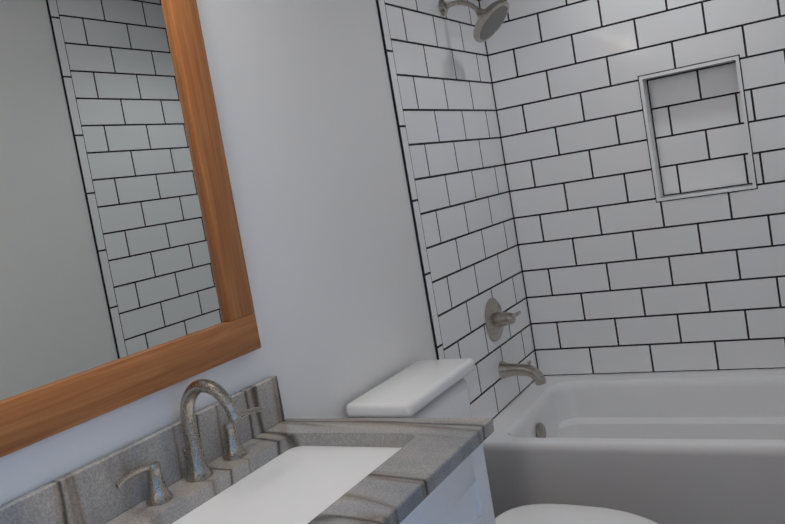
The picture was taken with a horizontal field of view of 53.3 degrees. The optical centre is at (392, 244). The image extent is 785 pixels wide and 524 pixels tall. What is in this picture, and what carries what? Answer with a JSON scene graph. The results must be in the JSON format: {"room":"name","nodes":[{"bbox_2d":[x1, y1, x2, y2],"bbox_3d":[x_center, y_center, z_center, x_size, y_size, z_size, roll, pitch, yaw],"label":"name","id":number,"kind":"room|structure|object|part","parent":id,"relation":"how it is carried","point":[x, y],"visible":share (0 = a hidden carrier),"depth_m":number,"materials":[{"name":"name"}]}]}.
{"room":"bathroom","nodes":[
{"label":"bathroom","id":0,"kind":"room"},
{"bbox_2d":[0,0,436,505],"bbox_3d":[-0.371,0.100,1.889,0.100,2.540,4.150,-7,5,29],"label":"wall","id":1,"kind":"structure","parent":0,"point":[308,125],"depth_m":2.08,"materials":[{"name":"white paint"}]},
{"bbox_2d":[0,0,260,457],"bbox_3d":[-0.795,-0.148,1.067,0.024,1.038,1.655,-7,5,29],"label":"mirror","id":2,"kind":"object","parent":1,"relation":"attached to","point":[124,279],"visible":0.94,"depth_m":1.50,"materials":[{"name":"clear glass"}]},
{"bbox_3d":[-0.422,-0.264,1.750,0.024,0.873,0.082,-7,5,29],"label":"frame","id":3,"kind":"part","parent":2,"relation":"part of","materials":[{"name":"brown wood"}]},
{"bbox_2d":[0,376,287,523],"bbox_3d":[-0.692,0.495,1.105,0.022,0.108,1.762,-7,5,29],"label":"backsplash","id":4,"kind":"structure","parent":1,"relation":"attached to","point":[80,496],"depth_m":1.39,"materials":[{"name":"grey stone"}]},
{"bbox_2d":[376,0,538,418],"bbox_3d":[0.256,-0.350,2.985,0.010,2.030,0.919,-7,5,29],"label":"tiled wall","id":5,"kind":"structure","parent":1,"relation":"attached to","point":[443,98],"depth_m":2.93,"materials":[{"name":"white tile"}]},
{"bbox_2d":[439,0,508,42],"bbox_3d":[0.313,-0.858,2.936,0.257,0.195,0.182,-7,5,29],"label":"shower head","id":6,"kind":"object","parent":5,"relation":"attached to","point":[491,19],"visible":1,"depth_m":2.90},
{"bbox_2d":[485,298,520,340],"bbox_3d":[0.444,0.287,3.077,0.087,0.172,0.202,-7,5,29],"label":"shower valve","id":7,"kind":"object","parent":5,"relation":"attached to","point":[497,319],"visible":1,"depth_m":3.04,"materials":[{"name":"silver metal"}]},
{"bbox_2d":[498,361,545,384],"bbox_3d":[0.511,0.499,3.059,0.172,0.098,0.072,-7,5,29],"label":"tub spout","id":8,"kind":"object","parent":5,"relation":"attached to","point":[534,373],"visible":1,"depth_m":3.04,"materials":[{"name":"silver metal"}]},
{"bbox_3d":[1.218,1.220,1.211,3.660,0.100,4.150,-7,5,29],"label":"floor","id":9,"kind":"structure","parent":0,"visible":0},
{"bbox_2d":[396,424,495,523],"bbox_3d":[-0.369,0.996,1.009,0.560,0.910,1.754,-7,5,29],"label":"bathroom vanity","id":10,"kind":"object","parent":9,"relation":"on","point":[462,495],"depth_m":1.51,"materials":[{"name":"painted wood"},{"name":"granite"},{"name":"porcelain"}]},
{"bbox_2d":[104,418,492,523],"bbox_3d":[-0.448,0.532,0.984,0.552,0.030,1.772,-7,5,29],"label":"countertop","id":11,"kind":"structure","parent":10,"relation":"on","point":[431,446],"depth_m":1.48,"materials":[{"name":"grey stone"}]},
{"bbox_2d":[104,379,267,507],"bbox_3d":[-0.358,0.359,1.525,0.165,0.199,0.413,-7,5,29],"label":"faucet","id":12,"kind":"object","parent":11,"relation":"on","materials":[{"name":"silver metal"}]},
{"bbox_2d":[160,440,403,523],"bbox_3d":[-0.176,0.530,1.483,0.364,0.158,0.490,-7,5,29],"label":"sink","id":13,"kind":"object","parent":11,"relation":"in","point":[297,479],"depth_m":1.52,"materials":[{"name":"white ceramic"}]},
{"bbox_2d":[346,358,657,523],"bbox_3d":[0.377,0.791,2.133,0.761,0.892,0.440,-7,5,29],"label":"toilet","id":14,"kind":"object","parent":9,"relation":"on","point":[428,389],"visible":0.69,"depth_m":2.19,"materials":[{"name":"ceramic"}]},
{"bbox_2d":[482,369,784,523],"bbox_3d":[1.149,0.806,2.753,1.516,0.508,0.813,-7,5,29],"label":"bathtub","id":15,"kind":"object","parent":9,"relation":"on","point":[704,447],"visible":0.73,"depth_m":2.68,"materials":[{"name":"ceramic"}]},
{"bbox_3d":[1.281,-0.284,3.194,1.560,2.540,0.205,-7,5,29],"label":"wall","id":16,"kind":"structure","parent":0,"visible":0},
{"bbox_2d":[479,0,784,375],"bbox_3d":[1.207,-0.261,3.060,1.560,2.540,0.094,-7,5,29],"label":"tiled wall","id":17,"kind":"structure","parent":16,"relation":"attached to","point":[643,142],"depth_m":3.13,"materials":[{"name":"white tile"}]}
]}

